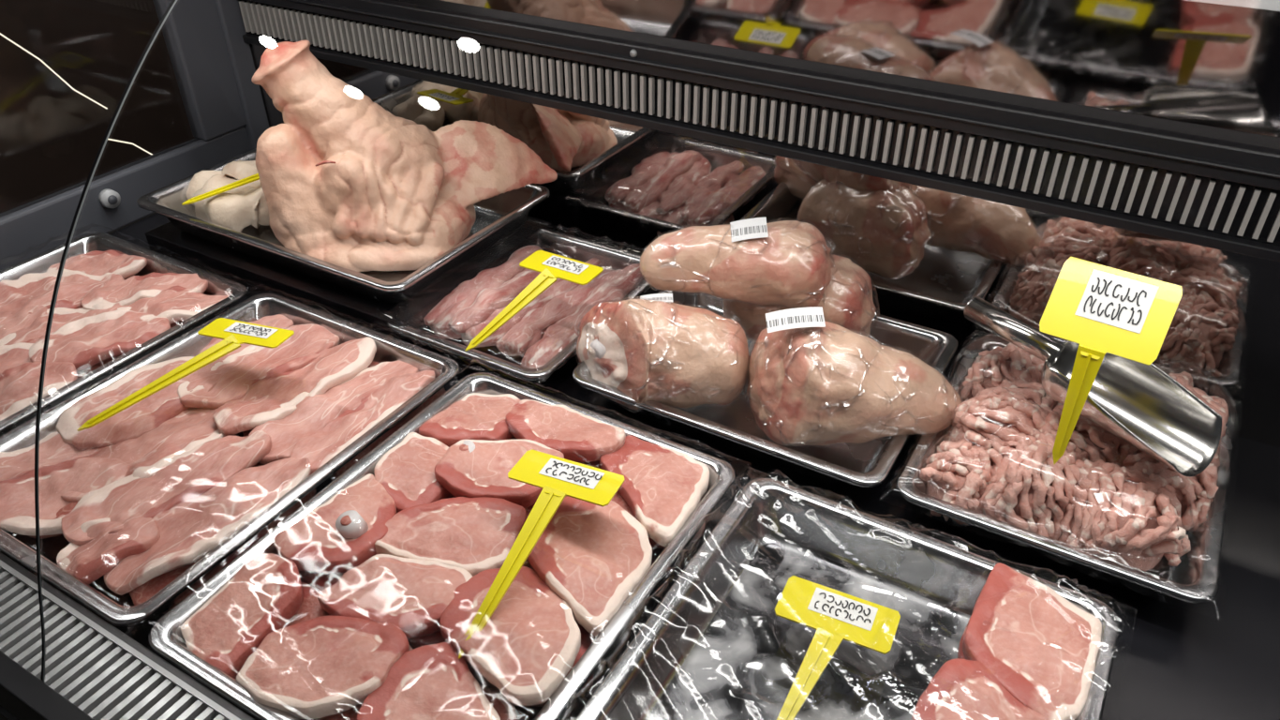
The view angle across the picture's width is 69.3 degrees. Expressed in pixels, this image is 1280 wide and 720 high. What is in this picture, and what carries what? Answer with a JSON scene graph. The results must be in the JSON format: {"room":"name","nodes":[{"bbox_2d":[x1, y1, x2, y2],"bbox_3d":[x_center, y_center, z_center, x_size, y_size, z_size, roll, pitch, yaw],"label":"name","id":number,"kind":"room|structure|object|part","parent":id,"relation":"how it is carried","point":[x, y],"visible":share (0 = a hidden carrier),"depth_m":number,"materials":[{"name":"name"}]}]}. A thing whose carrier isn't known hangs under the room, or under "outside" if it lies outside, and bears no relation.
{"room":"food shop","nodes":[
{"label":"food shop","id":0,"kind":"room"},
{"bbox_2d":[0,0,194,213],"bbox_3d":[-3.066,-1.295,1.476,0.100,3.560,7.000,19,39,25],"label":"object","id":1,"kind":"structure","parent":0,"point":[52,135],"depth_m":3.49,"materials":[{"name":"glass"}]},
{"bbox_2d":[107,138,152,154],"bbox_3d":[-1.061,-0.426,2.017,0.003,0.176,0.164,19,39,25],"label":"light","id":2,"kind":"object","parent":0,"point":[108,139],"visible":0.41,"depth_m":1.96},
{"bbox_2d":[107,212,156,234],"bbox_3d":[-0.176,0.810,1.583,8.000,0.040,8.000,19,39,25],"label":"floor","id":3,"kind":"structure","parent":0,"point":[154,213],"depth_m":3.44,"materials":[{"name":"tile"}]},
{"bbox_2d":[0,0,1279,719],"bbox_3d":[0.041,0.275,0.963,2.124,1.525,0.880,19,39,25],"label":"refrigerated display case","id":4,"kind":"object","parent":3,"relation":"on","point":[955,152],"visible":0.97,"depth_m":0.99,"materials":[{"name":"black metal"}]},
{"bbox_3d":[-0.898,-0.365,1.097,0.006,0.470,0.750,19,39,25],"label":"glass","id":5,"kind":"part","parent":4,"relation":"part of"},
{"bbox_2d":[0,559,240,719],"bbox_3d":[-0.148,0.329,0.576,2.094,0.011,0.057,19,39,25],"label":"grille","id":6,"kind":"object","parent":4,"relation":"attached to","point":[94,670],"depth_m":0.71,"materials":[{"name":"metal"}]},
{"bbox_2d":[0,231,248,436],"bbox_3d":[-0.730,-0.015,1.098,0.325,0.046,0.415,19,39,25],"label":"steel tray","id":7,"kind":"object","parent":4,"relation":"on","point":[156,262],"visible":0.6,"depth_m":1.17,"materials":[{"name":"silver metal"}]},
{"bbox_2d":[76,371,86,378],"bbox_3d":[-0.699,0.058,1.011,0.109,0.039,0.188,19,39,25],"label":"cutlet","id":8,"kind":"object","parent":7,"relation":"in","point":[80,374],"visible":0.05,"depth_m":1.07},
{"bbox_2d":[0,361,77,420],"bbox_3d":[-0.680,0.041,0.994,0.143,0.026,0.080,-28,44,-34],"label":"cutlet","id":9,"kind":"object","parent":8,"relation":"on","point":[19,385],"visible":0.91,"depth_m":1.00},
{"bbox_2d":[79,307,228,373],"bbox_3d":[-0.604,-0.037,1.143,0.108,0.034,0.185,19,39,25],"label":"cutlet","id":10,"kind":"object","parent":7,"relation":"in","point":[95,366],"visible":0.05,"depth_m":1.08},
{"bbox_2d":[29,309,170,370],"bbox_3d":[-0.632,-0.025,1.087,0.148,0.028,0.083,-25,42,-31],"label":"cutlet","id":11,"kind":"object","parent":10,"relation":"on","point":[85,342],"visible":0.94,"depth_m":1.08,"materials":[{"name":"food"}]},
{"bbox_2d":[79,272,208,310],"bbox_3d":[-0.628,-0.087,1.175,0.154,0.030,0.069,-7,36,-9],"label":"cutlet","id":12,"kind":"object","parent":10,"relation":"on","point":[133,289],"visible":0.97,"depth_m":1.17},
{"bbox_2d":[92,285,228,324],"bbox_3d":[-0.594,-0.062,1.147,0.162,0.031,0.074,-11,36,-15],"label":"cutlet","id":13,"kind":"object","parent":10,"relation":"on","point":[175,303],"visible":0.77,"depth_m":1.14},
{"bbox_3d":[-0.153,0.342,0.581,2.090,0.051,0.079,19,39,25],"label":"rail","id":14,"kind":"part","parent":4,"relation":"part of","materials":[{"name":"black plastic"}]},
{"bbox_3d":[-0.858,-0.372,1.156,0.042,0.567,0.880,19,39,25],"label":"frame","id":15,"kind":"part","parent":4,"relation":"part of","materials":[{"name":"grey plastic"}]},
{"bbox_2d":[0,292,459,625],"bbox_3d":[-0.438,0.081,0.959,0.325,0.046,0.420,19,39,25],"label":"steel tray","id":16,"kind":"object","parent":4,"relation":"on","point":[118,609],"visible":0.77,"depth_m":0.93,"materials":[{"name":"silver metal"}]},
{"bbox_2d":[29,501,77,538],"bbox_3d":[-0.519,0.118,0.924,0.094,0.036,0.188,19,39,25],"label":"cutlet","id":17,"kind":"object","parent":16,"relation":"in","point":[69,506],"visible":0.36,"depth_m":0.87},
{"bbox_2d":[60,407,225,502],"bbox_3d":[-0.498,0.090,0.939,0.104,0.029,0.180,19,39,25],"label":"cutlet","id":18,"kind":"object","parent":17,"relation":"on","point":[144,455],"visible":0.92,"depth_m":0.94,"materials":[{"name":"food"}]},
{"bbox_2d":[56,356,223,449],"bbox_3d":[-0.526,0.042,0.992,0.095,0.028,0.169,19,39,25],"label":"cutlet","id":19,"kind":"object","parent":18,"relation":"on","point":[150,412],"visible":0.81,"depth_m":0.97,"materials":[{"name":"food"}]},
{"bbox_2d":[129,474,315,613],"bbox_3d":[-0.387,0.161,0.860,0.077,0.039,0.190,19,39,25],"label":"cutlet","id":20,"kind":"object","parent":16,"relation":"in","point":[140,594],"visible":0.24,"depth_m":0.81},
{"bbox_2d":[104,457,311,595],"bbox_3d":[-0.395,0.143,0.847,0.092,0.028,0.194,19,39,25],"label":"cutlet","id":21,"kind":"object","parent":20,"relation":"on","point":[193,528],"visible":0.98,"depth_m":0.83,"materials":[{"name":"food"}]},
{"bbox_2d":[242,360,379,436],"bbox_3d":[-0.355,0.048,1.024,0.091,0.027,0.187,19,39,25],"label":"meat slice","id":22,"kind":"object","parent":16,"relation":"in","point":[246,432],"visible":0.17,"depth_m":0.97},
{"bbox_2d":[332,386,445,480],"bbox_3d":[-0.291,0.070,0.992,0.077,0.035,0.185,19,39,25],"label":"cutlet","id":23,"kind":"object","parent":16,"relation":"in","point":[441,391],"visible":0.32,"depth_m":0.97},
{"bbox_2d":[248,359,418,464],"bbox_3d":[-0.325,0.051,0.991,0.071,0.032,0.206,23,41,30],"label":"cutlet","id":24,"kind":"object","parent":23,"relation":"on","point":[311,414],"visible":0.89,"depth_m":0.98,"materials":[{"name":"food"}]},
{"bbox_2d":[290,370,434,474],"bbox_3d":[-0.289,0.060,0.969,0.058,0.031,0.193,19,39,25],"label":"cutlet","id":25,"kind":"object","parent":23,"relation":"on","point":[338,433],"visible":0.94,"depth_m":0.96,"materials":[{"name":"food"}]},
{"bbox_3d":[-0.439,0.054,0.940,0.334,0.016,0.432,19,39,25],"label":"plastic wrap","id":26,"kind":"object","parent":16,"relation":"on","visible":0},
{"bbox_2d":[76,317,294,431],"bbox_3d":[-0.459,0.019,0.951,0.105,0.042,0.200,19,39,25],"label":"price tag","id":27,"kind":"object","parent":26,"relation":"on","point":[233,333],"visible":1,"depth_m":0.97,"materials":[{"name":"yellow plastic"}]},
{"bbox_3d":[-0.422,-0.028,0.989,0.097,0.004,0.042,10,36,14],"label":"panel","id":28,"kind":"part","parent":27,"relation":"part of","materials":[{"name":"yellow plastic"}]},
{"bbox_3d":[-0.484,0.006,1.086,0.068,0.040,0.187,19,39,25],"label":"cutlet","id":29,"kind":"object","parent":16,"relation":"in","visible":0},
{"bbox_2d":[199,313,294,360],"bbox_3d":[-0.472,-0.016,1.093,0.070,0.031,0.131,19,39,25],"label":"meat slice","id":30,"kind":"object","parent":29,"relation":"on","point":[278,320],"visible":0.3,"depth_m":1.11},
{"bbox_3d":[-0.425,0.024,1.058,0.090,0.034,0.184,19,39,25],"label":"cutlet","id":31,"kind":"object","parent":16,"relation":"in","visible":0},
{"bbox_2d":[177,323,339,408],"bbox_3d":[-0.430,0.006,1.047,0.083,0.023,0.188,27,43,34],"label":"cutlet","id":32,"kind":"object","parent":31,"relation":"on","point":[241,370],"visible":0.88,"depth_m":1.04,"materials":[{"name":"food"}]},
{"bbox_2d":[212,336,376,435],"bbox_3d":[-0.373,0.027,1.014,0.076,0.031,0.196,22,41,29],"label":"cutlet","id":33,"kind":"object","parent":32,"relation":"on","point":[337,364],"visible":1,"depth_m":1.00,"materials":[{"name":"food"}]},
{"bbox_3d":[-0.450,0.143,0.892,0.087,0.035,0.190,19,39,25],"label":"cutlet","id":34,"kind":"object","parent":16,"relation":"in","visible":0},
{"bbox_2d":[56,512,160,584],"bbox_3d":[-0.471,0.162,0.818,0.076,0.029,0.079,19,39,25],"label":"meat slice","id":35,"kind":"object","parent":34,"relation":"on","point":[91,560],"visible":0.98,"depth_m":0.81,"materials":[{"name":"food"}]},
{"bbox_2d":[60,430,271,545],"bbox_3d":[-0.448,0.118,0.886,0.084,0.030,0.195,27,43,33],"label":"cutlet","id":36,"kind":"object","parent":34,"relation":"on","point":[189,474],"visible":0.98,"depth_m":0.88,"materials":[{"name":"food"}]},
{"bbox_2d":[0,457,128,535],"bbox_3d":[-0.547,0.130,0.876,0.118,0.036,0.080,-16,38,-20],"label":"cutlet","id":37,"kind":"object","parent":36,"relation":"on","point":[84,474],"visible":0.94,"depth_m":0.88,"materials":[{"name":"food"}]},
{"bbox_2d":[136,148,549,303],"bbox_3d":[-0.405,-0.207,1.284,0.480,0.049,0.320,19,39,25],"label":"steel tray","id":38,"kind":"object","parent":4,"relation":"on","point":[498,216],"visible":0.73,"depth_m":1.20,"materials":[{"name":"silver metal"}]},
{"bbox_2d":[185,170,222,206],"bbox_3d":[-0.595,-0.243,1.323,0.098,0.054,0.057,2,35,4],"label":"pork trotter","id":39,"kind":"object","parent":38,"relation":"on","point":[200,178],"visible":0.16,"depth_m":1.31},
{"bbox_2d":[181,173,259,205],"bbox_3d":[-0.491,-0.281,1.294,0.297,0.038,0.092,-17,38,-23],"label":"price tag","id":40,"kind":"object","parent":38,"relation":"on","point":[254,177],"visible":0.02,"depth_m":1.24,"materials":[{"name":"yellow plastic"}]},
{"bbox_2d":[192,173,261,222],"bbox_3d":[-0.571,-0.226,1.292,0.094,0.072,0.107,19,39,25],"label":"pork trotter","id":41,"kind":"object","parent":38,"relation":"on","point":[217,181],"visible":0.21,"depth_m":1.26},
{"bbox_2d":[202,187,269,232],"bbox_3d":[-0.540,-0.205,1.266,0.099,0.059,0.071,-8,36,-11],"label":"pork trotter","id":42,"kind":"object","parent":38,"relation":"in","point":[236,212],"visible":0.85,"depth_m":1.24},
{"bbox_2d":[221,159,258,179],"bbox_3d":[-0.551,-0.262,1.346,0.091,0.078,0.114,19,39,25],"label":"pork trotter","id":43,"kind":"object","parent":38,"relation":"on","point":[240,169],"visible":0.18,"depth_m":1.30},
{"bbox_2d":[252,40,557,272],"bbox_3d":[-0.307,-0.263,1.181,0.375,0.250,0.201,2,35,3],"label":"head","id":44,"kind":"object","parent":38,"relation":"on","point":[346,181],"visible":0.97,"depth_m":1.17},
{"bbox_2d":[148,372,735,719],"bbox_3d":[-0.148,0.178,0.818,0.325,0.046,0.420,19,39,25],"label":"steel tray","id":45,"kind":"object","parent":4,"relation":"on","point":[166,639],"visible":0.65,"depth_m":0.78,"materials":[{"name":"silver metal"}]},
{"bbox_2d":[235,580,328,678],"bbox_3d":[-0.303,0.226,0.764,0.093,0.027,0.097,0,35,1],"label":"pork chop","id":46,"kind":"object","parent":45,"relation":"in","point":[310,608],"visible":0.16,"depth_m":0.77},
{"bbox_2d":[180,552,303,677],"bbox_3d":[-0.320,0.205,0.751,0.067,0.030,0.109,19,39,25],"label":"pork chop","id":47,"kind":"object","parent":46,"relation":"on","point":[265,593],"visible":0.96,"depth_m":0.74,"materials":[{"name":"food"}]},
{"bbox_2d":[299,570,344,592],"bbox_3d":[-0.254,0.180,0.832,0.095,0.028,0.093,19,39,25],"label":"pork chop","id":48,"kind":"object","parent":45,"relation":"in","point":[320,581],"visible":0.12,"depth_m":0.80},
{"bbox_2d":[274,473,396,573],"bbox_3d":[-0.260,0.149,0.829,0.073,0.033,0.122,19,39,25],"label":"pork chop","id":49,"kind":"object","parent":48,"relation":"on","point":[314,543],"visible":0.97,"depth_m":0.81,"materials":[{"name":"food"}]},
{"bbox_2d":[335,509,368,538],"bbox_3d":[-0.253,0.146,0.815,0.025,0.022,0.026,19,39,25],"label":"bone","id":50,"kind":"object","parent":49,"relation":"on","point":[349,524],"visible":1,"depth_m":0.81},
{"bbox_2d":[300,645,412,719],"bbox_3d":[-0.219,0.254,0.723,0.092,0.029,0.094,19,39,25],"label":"pork chop","id":51,"kind":"object","parent":45,"relation":"in","point":[351,713],"visible":0.02,"depth_m":0.69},
{"bbox_2d":[236,615,409,719],"bbox_3d":[-0.242,0.234,0.709,0.117,0.029,0.091,7,36,11],"label":"pork chop","id":52,"kind":"object","parent":51,"relation":"on","point":[323,665],"visible":1,"depth_m":0.70,"materials":[{"name":"food"}]},
{"bbox_2d":[407,630,446,649],"bbox_3d":[-0.170,0.207,0.791,0.097,0.029,0.095,-17,38,-23],"label":"pork chop","id":53,"kind":"object","parent":45,"relation":"in","point":[436,637],"visible":0.06,"depth_m":0.75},
{"bbox_2d":[317,553,472,639],"bbox_3d":[-0.203,0.197,0.769,0.126,0.024,0.075,5,35,7],"label":"pork chop","id":54,"kind":"object","parent":53,"relation":"on","point":[411,594],"visible":0.92,"depth_m":0.76,"materials":[{"name":"food"}]},
{"bbox_2d":[439,565,580,705],"bbox_3d":[-0.102,0.212,0.735,0.130,0.034,0.114,19,39,25],"label":"pork chop","id":55,"kind":"object","parent":53,"relation":"on","point":[528,645],"visible":0.98,"depth_m":0.71,"materials":[{"name":"food"}]},
{"bbox_2d":[478,683,518,719],"bbox_3d":[-0.134,0.283,0.683,0.086,0.029,0.092,19,39,25],"label":"pork chop","id":56,"kind":"object","parent":45,"relation":"in","point":[505,709],"visible":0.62,"depth_m":0.70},
{"bbox_2d":[356,640,500,719],"bbox_3d":[-0.152,0.266,0.670,0.091,0.029,0.130,-21,40,-27],"label":"pork chop","id":57,"kind":"object","parent":56,"relation":"on","point":[427,681],"visible":1,"depth_m":0.68,"materials":[{"name":"food"}]},
{"bbox_2d":[522,503,535,569],"bbox_3d":[-0.122,0.160,0.858,0.089,0.028,0.093,19,39,25],"label":"pork chop","id":58,"kind":"object","parent":45,"relation":"in","point":[528,509],"visible":0.03,"depth_m":0.86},
{"bbox_2d":[374,496,527,576],"bbox_3d":[-0.165,0.155,0.829,0.123,0.029,0.102,19,39,25],"label":"pork chop","id":59,"kind":"object","parent":58,"relation":"on","point":[475,535],"visible":0.96,"depth_m":0.82,"materials":[{"name":"food"}]},
{"bbox_2d":[477,619,594,706],"bbox_3d":[-0.085,0.236,0.750,0.094,0.030,0.102,-17,38,-22],"label":"pork chop","id":60,"kind":"object","parent":45,"relation":"on","point":[587,638],"visible":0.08,"depth_m":0.73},
{"bbox_2d":[505,399,625,461],"bbox_3d":[-0.080,0.074,0.929,0.130,0.029,0.069,19,39,25],"label":"pork chop","id":61,"kind":"object","parent":45,"relation":"on","point":[580,437],"depth_m":0.92,"materials":[{"name":"food"}]},
{"bbox_2d":[565,460,600,496],"bbox_3d":[-0.074,0.112,0.924,0.096,0.029,0.097,-17,38,-22],"label":"pork chop","id":62,"kind":"object","parent":45,"relation":"on","point":[596,463],"visible":0.02,"depth_m":0.92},
{"bbox_2d":[434,439,564,507],"bbox_3d":[-0.133,0.106,0.883,0.121,0.028,0.079,0,35,0],"label":"pork chop","id":63,"kind":"object","parent":62,"relation":"on","point":[483,471],"visible":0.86,"depth_m":0.87,"materials":[{"name":"food"}]},
{"bbox_2d":[459,440,475,452],"bbox_3d":[-0.167,0.091,0.898,0.023,0.022,0.024,19,39,25],"label":"bone","id":64,"kind":"object","parent":63,"relation":"on","point":[471,446],"visible":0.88,"depth_m":0.89},
{"bbox_2d":[599,434,709,546],"bbox_3d":[0.006,0.119,0.871,0.113,0.026,0.108,19,39,25],"label":"pork chop","id":65,"kind":"object","parent":45,"relation":"on","point":[662,486],"depth_m":0.86,"materials":[{"name":"food"}]},
{"bbox_2d":[610,491,704,548],"bbox_3d":[0.011,0.142,0.884,0.092,0.029,0.104,-17,38,-22],"label":"pork chop","id":66,"kind":"object","parent":45,"relation":"on","point":[617,498],"visible":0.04,"depth_m":0.86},
{"bbox_3d":[-0.206,0.132,0.898,0.101,0.027,0.093,19,39,25],"label":"pork chop","id":67,"kind":"object","parent":45,"relation":"in","visible":0},
{"bbox_2d":[373,431,452,513],"bbox_3d":[-0.212,0.112,0.893,0.080,0.031,0.094,19,39,25],"label":"pork chop","id":68,"kind":"object","parent":67,"relation":"on","point":[406,471],"visible":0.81,"depth_m":0.88,"materials":[{"name":"food"}]},
{"bbox_3d":[-0.037,0.189,0.817,0.087,0.026,0.093,19,39,25],"label":"pork chop","id":69,"kind":"object","parent":45,"relation":"in","visible":0},
{"bbox_2d":[526,495,652,636],"bbox_3d":[-0.050,0.167,0.799,0.122,0.034,0.131,19,39,25],"label":"pork chop","id":70,"kind":"object","parent":69,"relation":"on","point":[591,556],"visible":0.84,"depth_m":0.78,"materials":[{"name":"food"}]},
{"bbox_3d":[-0.148,0.151,0.799,0.337,0.017,0.432,19,39,25],"label":"plastic wrap","id":71,"kind":"object","parent":45,"relation":"on","visible":0},
{"bbox_2d":[458,448,624,658],"bbox_3d":[-0.099,0.155,0.763,0.099,0.054,0.194,19,39,25],"label":"price tag","id":72,"kind":"object","parent":71,"relation":"on","point":[558,477],"visible":1,"depth_m":0.78,"materials":[{"name":"yellow plastic"}]},
{"bbox_3d":[-0.065,0.102,0.797,0.095,0.004,0.047,13,37,19],"label":"panel","id":73,"kind":"part","parent":72,"relation":"part of","materials":[{"name":"yellow plastic"}]},
{"bbox_3d":[-0.159,0.085,0.965,0.099,0.029,0.092,19,39,25],"label":"pork chop","id":74,"kind":"object","parent":45,"relation":"in","visible":0},
{"bbox_2d":[418,392,520,446],"bbox_3d":[-0.165,0.064,0.958,0.079,0.029,0.104,19,39,25],"label":"pork chop","id":75,"kind":"object","parent":74,"relation":"on","point":[475,416],"visible":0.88,"depth_m":0.94,"materials":[{"name":"food"}]},
{"bbox_2d":[386,227,651,385],"bbox_3d":[-0.133,-0.070,1.165,0.233,0.070,0.300,19,39,25],"label":"steel tray","id":76,"kind":"object","parent":4,"relation":"on","point":[490,359],"depth_m":1.12,"materials":[{"name":"silver metal"}]},
{"bbox_3d":[-0.194,-0.085,1.185,0.065,0.047,0.194,19,39,25],"label":"pork rib strip","id":77,"kind":"part","parent":76,"relation":"part of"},
{"bbox_3d":[-0.192,-0.098,1.185,0.063,0.035,0.208,19,39,25],"label":"pork rib strip","id":78,"kind":"part","parent":76,"relation":"part of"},
{"bbox_3d":[-0.145,-0.074,1.180,0.071,0.054,0.229,19,39,25],"label":"pork rib strip","id":79,"kind":"part","parent":76,"relation":"part of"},
{"bbox_3d":[-0.163,-0.089,1.170,0.050,0.044,0.217,19,39,25],"label":"pork rib strip","id":80,"kind":"part","parent":76,"relation":"part of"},
{"bbox_3d":[-0.120,-0.076,1.163,0.056,0.037,0.204,27,44,34],"label":"pork rib strip","id":81,"kind":"part","parent":76,"relation":"part of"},
{"bbox_3d":[-0.101,-0.064,1.168,0.068,0.056,0.229,19,39,25],"label":"pork rib strip","id":82,"kind":"part","parent":76,"relation":"part of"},
{"bbox_3d":[-0.094,-0.062,1.143,0.052,0.036,0.217,25,42,31],"label":"pork rib strip","id":83,"kind":"part","parent":76,"relation":"part of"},
{"bbox_2d":[520,297,638,368],"bbox_3d":[-0.072,-0.038,1.126,0.064,0.055,0.212,19,39,25],"label":"strip","id":84,"kind":"object","parent":76,"relation":"on","point":[555,337],"depth_m":1.06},
{"bbox_2d":[554,263,642,335],"bbox_3d":[-0.057,-0.059,1.133,0.054,0.040,0.223,19,39,25],"label":"strip","id":85,"kind":"object","parent":76,"relation":"on","point":[613,290],"depth_m":1.14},
{"bbox_3d":[-0.133,-0.092,1.150,0.241,0.020,0.310,19,39,25],"label":"plastic wrap","id":86,"kind":"object","parent":76,"relation":"on","visible":0},
{"bbox_2d":[465,250,603,351],"bbox_3d":[-0.117,-0.058,1.031,0.102,0.076,0.132,19,39,25],"label":"price tag","id":87,"kind":"object","parent":86,"relation":"on","point":[551,266],"visible":1,"depth_m":1.03,"materials":[{"name":"yellow plastic"}]},
{"bbox_3d":[-0.090,-0.103,1.040,0.090,0.002,0.046,18,39,25],"label":"panel","id":88,"kind":"part","parent":87,"relation":"part of","materials":[{"name":"yellow plastic"}]},
{"bbox_2d":[238,0,1279,262],"bbox_3d":[0.259,-0.252,1.019,2.090,0.102,0.028,19,39,25],"label":"vent","id":89,"kind":"object","parent":4,"relation":"attached to","point":[1202,188],"depth_m":1.03,"materials":[{"name":"black plastic"}]},
{"bbox_3d":[0.266,-0.133,1.114,2.090,0.212,0.006,19,39,25],"label":"mirror panel","id":90,"kind":"part","parent":4,"relation":"part of","materials":[{"name":"grey"}]},
{"bbox_2d":[572,289,958,487],"bbox_3d":[0.145,0.014,1.048,0.352,0.046,0.295,19,39,25],"label":"steel tray","id":91,"kind":"object","parent":4,"relation":"on","point":[869,464],"visible":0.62,"depth_m":0.98,"materials":[{"name":"silver metal"}]},
{"bbox_2d":[576,293,749,411],"bbox_3d":[0.020,-0.006,0.991,0.194,0.126,0.116,2,35,3],"label":"pork shank","id":92,"kind":"object","parent":91,"relation":"on","point":[650,347],"visible":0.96,"depth_m":0.95},
{"bbox_2d":[722,253,878,340],"bbox_3d":[0.184,-0.069,1.059,0.177,0.124,0.117,12,37,16],"label":"pork shank","id":93,"kind":"object","parent":91,"relation":"on","point":[846,302],"visible":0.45,"depth_m":1.01},
{"bbox_2d":[640,217,834,308],"bbox_3d":[0.107,-0.104,1.007,0.214,0.110,0.101,1,35,2],"label":"pork shank","id":94,"kind":"object","parent":93,"relation":"on","point":[789,263],"visible":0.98,"depth_m":0.98},
{"bbox_2d":[744,306,961,446],"bbox_3d":[0.215,0.017,0.930,0.219,0.150,0.135,2,35,4],"label":"pork shank","id":95,"kind":"object","parent":91,"relation":"on","point":[812,380],"visible":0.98,"depth_m":0.89},
{"bbox_3d":[0.249,-0.390,0.903,2.090,0.258,0.066,19,39,25],"label":"glass","id":96,"kind":"part","parent":4,"relation":"part of","materials":[{"name":"grey"}]},
{"bbox_2d":[574,476,1120,719],"bbox_3d":[0.142,0.275,0.676,0.325,0.046,0.420,19,39,25],"label":"steel tray","id":97,"kind":"object","parent":4,"relation":"on","point":[715,646],"visible":0.73,"depth_m":0.78,"materials":[{"name":"silver metal"}]},
{"bbox_2d":[957,624,967,658],"bbox_3d":[0.300,0.242,0.738,0.089,0.029,0.107,19,39,25],"label":"pork chop","id":98,"kind":"object","parent":97,"relation":"in","point":[960,655],"visible":0.03,"depth_m":0.74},
{"bbox_2d":[962,562,1101,719],"bbox_3d":[0.301,0.222,0.716,0.093,0.029,0.126,19,39,25],"label":"pork chop","id":99,"kind":"object","parent":98,"relation":"on","point":[1042,647],"visible":0.99,"depth_m":0.71,"materials":[{"name":"food"}]},
{"bbox_3d":[0.142,0.251,0.661,0.347,0.025,0.434,19,39,25],"label":"plastic wrap","id":100,"kind":"object","parent":97,"relation":"on","visible":0},
{"bbox_2d":[774,575,900,719],"bbox_3d":[0.132,0.229,0.707,0.096,0.010,0.152,19,39,25],"label":"price tag","id":101,"kind":"object","parent":100,"relation":"on","point":[836,616],"visible":1,"depth_m":0.73,"materials":[{"name":"yellow plastic"}]},
{"bbox_3d":[0.157,0.204,0.739,0.093,0.002,0.050,15,38,21],"label":"panel","id":102,"kind":"part","parent":101,"relation":"part of","materials":[{"name":"yellow plastic"}]},
{"bbox_3d":[0.248,0.288,0.674,0.089,0.029,0.106,19,39,25],"label":"pork chop","id":103,"kind":"object","parent":97,"relation":"in","visible":0},
{"bbox_2d":[911,657,1046,719],"bbox_3d":[0.247,0.264,0.661,0.097,0.030,0.107,19,39,25],"label":"pork chop","id":104,"kind":"object","parent":103,"relation":"on","point":[961,689],"visible":1,"depth_m":0.67,"materials":[{"name":"food"}]},
{"bbox_2d":[896,337,1235,603],"bbox_3d":[0.426,0.102,0.920,0.267,0.046,0.307,19,39,25],"label":"steel tray","id":105,"kind":"object","parent":4,"relation":"on","point":[1195,580],"visible":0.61,"depth_m":0.82,"materials":[{"name":"silver metal"}]},
{"bbox_2d":[917,342,1228,570],"bbox_3d":[0.427,0.074,0.900,0.241,0.095,0.280,19,39,25],"label":"ground meat","id":106,"kind":"object","parent":105,"relation":"in","point":[1106,497],"visible":0.67,"depth_m":0.83,"materials":[{"name":"food"}]},
{"bbox_3d":[0.424,0.063,0.892,0.282,0.069,0.320,19,39,25],"label":"plastic wrap","id":107,"kind":"object","parent":105,"relation":"on","visible":0},
{"bbox_2d":[963,297,1221,476],"bbox_3d":[0.399,0.014,0.843,0.074,0.068,0.244,-24,41,-30],"label":"metal scoop","id":108,"kind":"object","parent":107,"relation":"on","point":[1139,404],"visible":0.87,"depth_m":0.82,"materials":[{"name":"metal"}]},
{"bbox_3d":[0.356,-0.028,0.882,0.024,0.027,0.098,-24,41,-29],"label":"handle","id":109,"kind":"part","parent":108,"relation":"part of","materials":[{"name":"metal"}]},
{"bbox_2d":[1039,256,1182,463],"bbox_3d":[0.381,0.009,0.789,0.092,0.162,0.070,22,41,29],"label":"price tag","id":110,"kind":"object","parent":107,"relation":"on","point":[1103,309],"visible":1,"depth_m":0.77,"materials":[{"name":"yellow plastic"}]},
{"bbox_3d":[0.386,-0.038,0.764,0.092,0.057,0.055,22,41,29],"label":"panel","id":111,"kind":"part","parent":110,"relation":"part of","materials":[{"name":"yellow plastic"}]},
{"label":"outside","id":112,"kind":"structure","parent":0,"visible":0},
{"bbox_2d":[0,32,107,108],"bbox_3d":[-1.140,-0.565,1.759,0.003,0.242,0.194,19,39,25],"label":"light","id":113,"kind":"object","parent":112,"point":[40,60],"visible":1,"depth_m":1.78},
{"bbox_3d":[-0.768,-0.091,1.221,0.088,0.031,0.183,19,39,25],"label":"cutlet","id":114,"kind":"object","parent":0,"visible":0},
{"bbox_2d":[45,250,147,279],"bbox_3d":[-0.726,-0.125,1.244,0.135,0.034,0.078,-4,35,-5],"label":"meat slice","id":115,"kind":"object","parent":114,"relation":"on","point":[96,262],"visible":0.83,"depth_m":1.24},
{"bbox_3d":[-0.578,0.098,0.953,0.071,0.030,0.190,19,39,25],"label":"cutlet","id":116,"kind":"object","parent":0,"visible":0},
{"bbox_2d":[0,430,104,480],"bbox_3d":[-0.594,0.100,0.920,0.072,0.026,0.153,19,39,25],"label":"meat slice","id":117,"kind":"object","parent":116,"relation":"on","point":[53,450],"visible":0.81,"depth_m":0.92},
{"bbox_3d":[-0.694,-0.065,1.186,0.108,0.036,0.185,19,39,25],"label":"cutlet","id":118,"kind":"object","parent":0,"visible":0},
{"bbox_2d":[0,268,123,314],"bbox_3d":[-0.741,-0.086,1.182,0.157,0.035,0.092,-16,38,-21],"label":"meat slice","id":119,"kind":"object","parent":118,"relation":"on","point":[31,289],"visible":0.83,"depth_m":1.18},
{"bbox_2d":[0,303,131,345],"bbox_3d":[-0.695,-0.035,1.121,0.177,0.031,0.099,-13,37,-18],"label":"meat slice","id":120,"kind":"object","parent":118,"relation":"on","point":[62,316],"visible":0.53,"depth_m":1.13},
{"bbox_3d":[-0.866,0.002,1.093,0.080,0.032,0.190,19,39,25],"label":"cutlet","id":121,"kind":"object","parent":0,"visible":0},
{"bbox_2d":[0,305,47,344],"bbox_3d":[-0.791,-0.029,1.110,0.151,0.031,0.085,-18,39,-24],"label":"meat slice","id":122,"kind":"object","parent":121,"relation":"on","point":[9,323],"visible":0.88,"depth_m":1.13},
{"bbox_3d":[-0.786,0.030,1.055,0.107,0.038,0.190,19,39,25],"label":"cutlet","id":123,"kind":"object","parent":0,"visible":0},
{"bbox_2d":[0,342,34,374],"bbox_3d":[-0.726,0.016,1.039,0.151,0.025,0.094,-21,40,-27],"label":"meat slice","id":124,"kind":"object","parent":123,"relation":"on","point":[13,355],"visible":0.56,"depth_m":1.06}
]}

